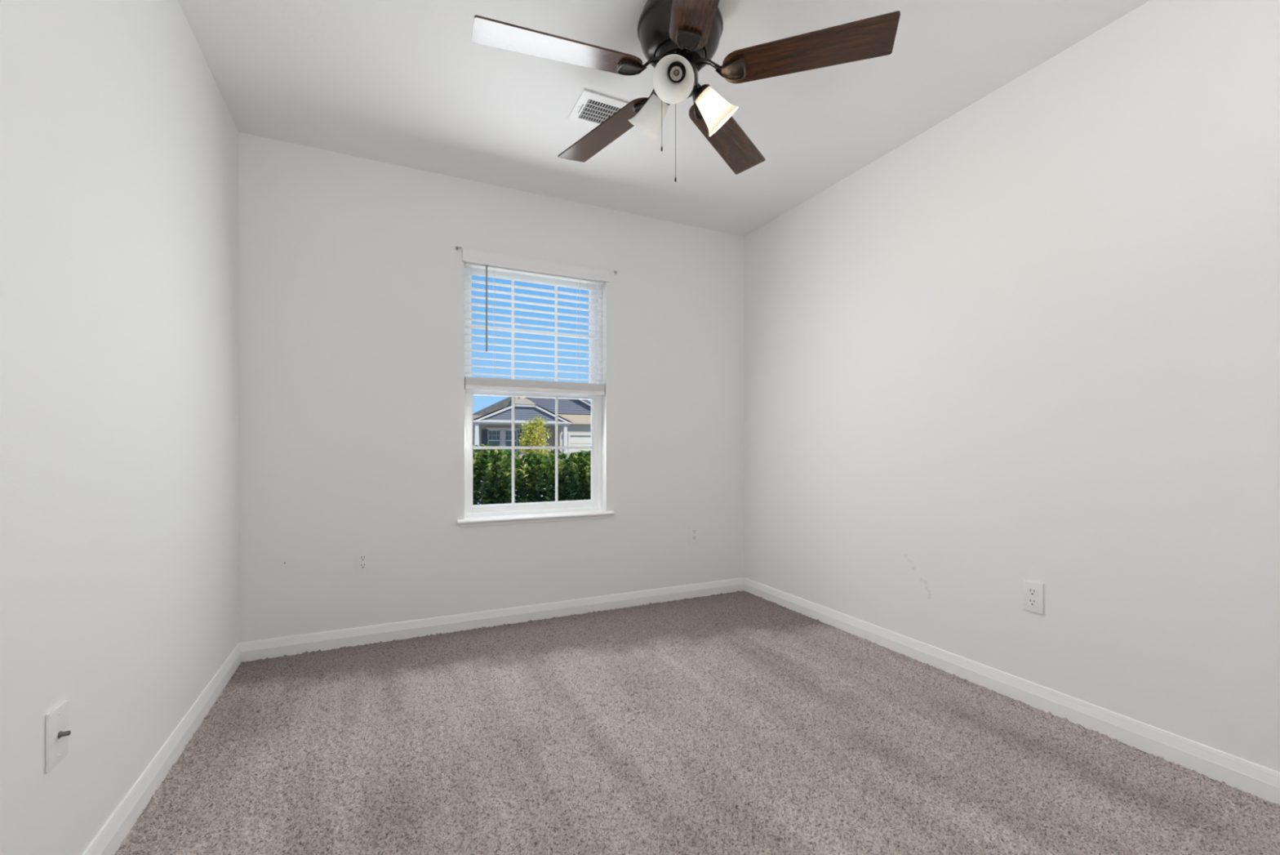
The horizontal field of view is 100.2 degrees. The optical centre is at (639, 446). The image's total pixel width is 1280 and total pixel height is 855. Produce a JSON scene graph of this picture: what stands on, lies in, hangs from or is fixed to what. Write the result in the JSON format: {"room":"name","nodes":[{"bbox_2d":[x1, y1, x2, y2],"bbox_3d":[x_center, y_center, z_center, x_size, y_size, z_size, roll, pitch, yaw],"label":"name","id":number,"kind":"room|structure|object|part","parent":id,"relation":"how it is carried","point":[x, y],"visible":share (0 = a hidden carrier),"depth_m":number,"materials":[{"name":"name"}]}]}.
{"room":"empty bedroom","nodes":[
{"label":"empty bedroom","id":0,"kind":"room"},
{"bbox_2d":[0,0,238,854],"bbox_3d":[-1.093,-0.217,0.748,0.120,2.460,3.750,0,0,-26],"label":"wall","id":1,"kind":"structure","parent":0,"point":[119,137],"depth_m":1.27,"materials":[{"name":"white paint"}]},
{"bbox_2d":[45,699,71,772],"bbox_3d":[-1.180,0.588,1.093,0.022,0.115,0.070,0,0,-26],"label":"wall plate","id":2,"kind":"object","parent":1,"relation":"attached to","point":[57,732],"visible":1,"depth_m":1.08,"materials":[{"name":"white plastic"}]},
{"bbox_2d":[82,643,241,854],"bbox_3d":[-1.030,0.949,0.770,0.013,0.088,3.736,0,0,-26],"label":"baseboard","id":3,"kind":"structure","parent":1,"relation":"attached to","point":[108,841],"depth_m":1.56,"materials":[{"name":"white paint"}]},
{"bbox_2d":[238,132,743,642],"bbox_3d":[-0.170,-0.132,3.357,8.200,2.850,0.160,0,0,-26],"label":"wall","id":4,"kind":"structure","parent":0,"point":[351,270],"depth_m":2.80,"materials":[{"name":"white paint"}]},
{"bbox_2d":[355,549,370,573],"bbox_3d":[-1.387,0.579,2.681,0.070,0.115,0.008,0,0,-26],"label":"wall outlet","id":5,"kind":"object","parent":4,"relation":"attached to","point":[362,557],"visible":1,"depth_m":2.68,"materials":[{"name":"white plastic"}]},
{"bbox_2d":[359,562,366,568],"bbox_3d":[-1.387,0.599,2.679,0.034,0.028,0.004,0,0,-26],"label":"receptacle","id":6,"kind":"object","parent":5,"relation":"attached to","point":[362,565],"depth_m":2.68,"materials":[{"name":"grey plastic"}]},
{"bbox_2d":[359,555,366,560],"bbox_3d":[-1.387,0.559,2.679,0.034,0.028,0.004,0,0,-26],"label":"receptacle","id":7,"kind":"object","parent":5,"relation":"attached to","point":[362,557],"depth_m":2.68,"materials":[{"name":"grey plastic"}]},
{"bbox_2d":[238,577,744,662],"bbox_3d":[-0.562,0.949,3.073,2.846,0.088,0.013,0,0,-26],"label":"baseboard","id":8,"kind":"structure","parent":4,"relation":"attached to","point":[251,651],"depth_m":2.89,"materials":[{"name":"white paint"}]},
{"bbox_2d":[457,266,613,526],"bbox_3d":[-0.605,-0.301,3.131,0.904,1.472,0.188,0,0,-26],"label":"window","id":9,"kind":"structure","parent":4,"relation":"in","point":[512,513],"depth_m":3.15,"materials":[{"name":"white plastic"}]},
{"bbox_3d":[-0.636,-0.655,3.193,0.785,0.727,0.034,0,0,-26],"label":"sash","id":10,"kind":"part","parent":9,"relation":"part of","materials":[{"name":"white plastic"}]},
{"bbox_3d":[-0.620,0.027,3.160,0.789,0.712,0.034,0,0,-26],"label":"sash","id":11,"kind":"part","parent":9,"relation":"part of","materials":[{"name":"white plastic"}]},
{"bbox_3d":[-0.589,0.406,3.098,0.904,0.022,0.115,0,0,-26],"label":"sill","id":12,"kind":"part","parent":9,"relation":"part of","materials":[{"name":"white paint"}]},
{"bbox_2d":[462,248,609,395],"bbox_3d":[-0.584,-0.688,3.090,0.850,0.751,0.084,0,0,-26],"label":"window blind","id":13,"kind":"object","parent":9,"relation":"attached to","point":[486,260],"visible":0.94,"depth_m":3.07,"materials":[{"name":"white plastic"}]},
{"bbox_3d":[-0.817,-0.667,2.995,0.001,0.660,0.054,0,0,-26],"label":"ladder cord","id":14,"kind":"part","parent":13,"relation":"part of","materials":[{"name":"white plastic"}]},
{"bbox_3d":[-0.593,-0.324,3.103,0.811,0.024,0.052,0,0,-26],"label":"rail","id":15,"kind":"part","parent":13,"relation":"part of","materials":[{"name":"white plastic"}]},
{"bbox_3d":[-0.370,-0.667,3.209,0.001,0.660,0.054,0,0,-26],"label":"ladder cord","id":16,"kind":"part","parent":13,"relation":"part of","materials":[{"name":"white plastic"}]},
{"bbox_3d":[-0.316,-0.681,3.199,0.002,0.628,0.003,0,0,-26],"label":"lift cord","id":17,"kind":"part","parent":13,"relation":"part of","materials":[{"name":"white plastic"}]},
{"bbox_2d":[688,525,698,543],"bbox_3d":[0.356,0.581,3.516,0.070,0.115,0.008,0,0,-26],"label":"wall outlet","id":18,"kind":"object","parent":4,"relation":"attached to","point":[693,530],"visible":1,"depth_m":3.51,"materials":[{"name":"white plastic"}]},
{"bbox_2d":[177,0,1150,236],"bbox_3d":[0.270,-1.497,1.334,3.086,0.100,3.870,0,0,-26],"label":"ceiling","id":19,"kind":"structure","parent":0,"point":[401,82],"depth_m":2.15,"materials":[{"name":"white paint"}]},
{"bbox_2d":[568,88,629,134],"bbox_3d":[-0.147,-1.443,2.321,0.278,0.009,0.210,0,0,-26],"label":"ceiling vent","id":20,"kind":"object","parent":19,"relation":"in","point":[593,108],"visible":0.59,"depth_m":2.28,"materials":[{"name":"white plastic"}]},
{"bbox_2d":[471,0,900,182],"bbox_3d":[0.097,-1.177,1.779,1.257,0.537,1.293,0,0,-26],"label":"ceiling fan","id":21,"kind":"object","parent":19,"relation":"hanging from","point":[678,38],"visible":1,"depth_m":1.70,"materials":[{"name":"brown wood"}]},
{"bbox_3d":[-0.240,-1.215,1.641,0.522,0.047,0.138,0,0,-21],"label":"fan blade","id":22,"kind":"part","parent":21,"relation":"part of","materials":[{"name":"brown wood"}]},
{"bbox_3d":[-0.126,-1.228,2.091,0.138,0.032,0.522,0,0,-40],"label":"fan blade","id":23,"kind":"part","parent":21,"relation":"part of","materials":[{"name":"brown wood"}]},
{"bbox_3d":[0.024,-1.143,1.871,0.123,0.148,0.146,0,0,-26],"label":"lamp shade","id":24,"kind":"part","parent":21,"relation":"part of","materials":[{"name":"white glass"}]},
{"bbox_3d":[0.073,-1.103,1.793,0.002,0.201,0.002,0,0,-26],"label":"pull chain","id":25,"kind":"part","parent":21,"relation":"part of","materials":[{"name":"grey metal"}]},
{"bbox_3d":[0.102,-1.143,1.649,0.134,0.148,0.143,0,0,-26],"label":"lamp shade","id":26,"kind":"part","parent":21,"relation":"part of","materials":[{"name":"white glass"}]},
{"bbox_3d":[0.122,-1.060,1.838,0.002,0.275,0.002,0,0,-26],"label":"pull chain","id":27,"kind":"part","parent":21,"relation":"part of","materials":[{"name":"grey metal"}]},
{"bbox_2d":[670,66,682,80],"bbox_3d":[0.116,-1.185,1.697,0.038,0.040,0.040,0,0,15],"label":"socket","id":28,"kind":"object","parent":21,"relation":"attached to","point":[676,72],"depth_m":1.70,"materials":[{"name":"white ceramic"}]},
{"bbox_3d":[0.117,-1.200,1.709,0.063,0.062,0.062,0,0,-26],"label":"lamp arm","id":29,"kind":"part","parent":21,"relation":"part of","materials":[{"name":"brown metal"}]},
{"bbox_3d":[0.159,-1.224,1.386,0.138,0.034,0.522,0,0,-4],"label":"fan blade","id":30,"kind":"part","parent":21,"relation":"part of","materials":[{"name":"brown wood"}]},
{"bbox_3d":[0.209,-1.200,1.812,0.061,0.062,0.061,0,0,25],"label":"lamp arm","id":31,"kind":"part","parent":21,"relation":"part of","materials":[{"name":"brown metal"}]},
{"bbox_3d":[0.261,-1.143,1.825,0.148,0.148,0.128,0,0,-26],"label":"lamp shade","id":32,"kind":"part","parent":21,"relation":"part of","materials":[{"name":"white glass"}]},
{"bbox_3d":[0.346,-1.225,2.126,0.138,0.032,0.522,0,0,32],"label":"fan blade","id":33,"kind":"part","parent":21,"relation":"part of","materials":[{"name":"brown wood"}]},
{"bbox_3d":[0.521,-1.240,1.683,0.522,0.047,0.138,0,0,15],"label":"fan blade","id":34,"kind":"part","parent":21,"relation":"part of","materials":[{"name":"brown wood"}]},
{"bbox_2d":[115,590,1279,854],"bbox_3d":[0.244,0.993,1.388,2.869,0.028,3.774,0,0,-26],"label":"floor","id":35,"kind":"structure","parent":0,"point":[738,722],"depth_m":1.70,"materials":[{"name":"carpet"}]},
{"bbox_2d":[743,0,1279,772],"bbox_3d":[1.582,-0.217,2.028,0.120,2.460,3.750,0,0,-26],"label":"wall","id":36,"kind":"structure","parent":0,"point":[1035,336],"depth_m":1.97,"materials":[{"name":"paint"}]},
{"bbox_2d":[743,577,1279,804],"bbox_3d":[1.525,0.949,1.994,0.013,0.088,3.737,0,0,-26],"label":"baseboard","id":37,"kind":"structure","parent":36,"relation":"attached to","point":[1247,776],"depth_m":1.94,"materials":[{"name":"white paint"}]},
{"bbox_2d":[1022,579,1043,613],"bbox_3d":[1.503,0.576,2.046,0.008,0.115,0.070,0,0,-26],"label":"wall outlet","id":38,"kind":"object","parent":36,"relation":"attached to","point":[1033,592],"visible":1,"depth_m":2.04,"materials":[{"name":"white plastic"}]},
{"bbox_2d":[1027,597,1037,606],"bbox_3d":[1.501,0.596,2.045,0.004,0.028,0.034,0,0,-26],"label":"receptacle","id":39,"kind":"object","parent":38,"relation":"attached to","point":[1032,602],"depth_m":2.04,"materials":[{"name":"grey plastic"}]},
{"bbox_2d":[1027,587,1037,595],"bbox_3d":[1.501,0.556,2.045,0.004,0.028,0.034,0,0,-26],"label":"receptacle","id":40,"kind":"object","parent":38,"relation":"attached to","point":[1031,591],"depth_m":2.04,"materials":[{"name":"grey plastic"}]},
{"label":"outside","id":41,"kind":"structure","parent":0,"visible":0},
{"bbox_3d":[-12.491,1.343,36.268,90.000,0.100,69.830,0,0,-26],"label":"ground","id":42,"kind":"structure","parent":41,"visible":0},
{"bbox_2d":[472,443,591,504],"bbox_3d":[-0.932,0.629,6.127,4.614,1.331,1.109,0,0,-26],"label":"hedge","id":43,"kind":"object","parent":42,"relation":"on","point":[491,468],"visible":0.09,"depth_m":5.75,"materials":[{"name":"green plant"}]},
{"bbox_2d":[472,396,591,467],"bbox_3d":[-5.762,-1.092,32.633,10.200,4.770,10.200,0,0,-26],"label":"house","id":44,"kind":"structure","parent":42,"relation":"on","point":[492,424],"depth_m":28.41,"materials":[{"name":"beige"}]},
{"bbox_2d":[481,429,487,451],"bbox_3d":[-8.085,-0.242,27.829,0.260,1.270,0.060,0,0,-26],"label":"shutter","id":45,"kind":"object","parent":44,"relation":"hanging from","point":[484,432],"depth_m":27.80,"materials":[{"name":"grey"}]},
{"bbox_3d":[-7.650,-0.242,28.056,0.640,1.230,0.025,0,0,-26],"label":"pane","id":46,"kind":"part","parent":44,"relation":"part of","materials":[{"name":"clear glass"}]},
{"bbox_3d":[-7.205,-0.292,28.239,1.760,1.370,0.080,0,0,-26],"label":"window trim","id":47,"kind":"part","parent":44,"relation":"part of","materials":[{"name":"grey"}]},
{"bbox_3d":[-6.856,-0.242,28.436,0.640,1.230,0.025,0,0,-26],"label":"pane","id":48,"kind":"part","parent":44,"relation":"part of","materials":[{"name":"clear glass"}]},
{"bbox_2d":[517,429,522,453],"bbox_3d":[-6.407,-0.242,28.632,0.260,1.270,0.060,0,0,-26],"label":"shutter","id":49,"kind":"object","parent":44,"relation":"hanging from","point":[520,431],"depth_m":28.57,"materials":[{"name":"grey"}]},
{"bbox_3d":[-5.881,-1.647,27.049,5.040,0.920,0.150,0,0,-26],"label":"rake trim","id":50,"kind":"part","parent":44,"relation":"part of","materials":[{"name":"grey wood"}]},
{"bbox_3d":[-3.995,-2.526,28.956,5.110,1.762,0.080,0,0,-26],"label":"rake trim","id":51,"kind":"part","parent":44,"relation":"part of","materials":[{"name":"grey"}]},
{"bbox_3d":[-2.102,0.293,30.039,4.040,2.000,0.040,0,0,-26],"label":"garage trim","id":52,"kind":"part","parent":44,"relation":"part of","materials":[{"name":"grey paint"}]},
{"bbox_2d":[515,415,553,459],"bbox_3d":[-3.203,0.179,16.238,1.111,2.230,1.153,0,0,6],"label":"tree","id":53,"kind":"object","parent":42,"relation":"on","point":[533,431],"visible":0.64,"depth_m":16.05,"materials":[{"name":"green plant"}]}
]}

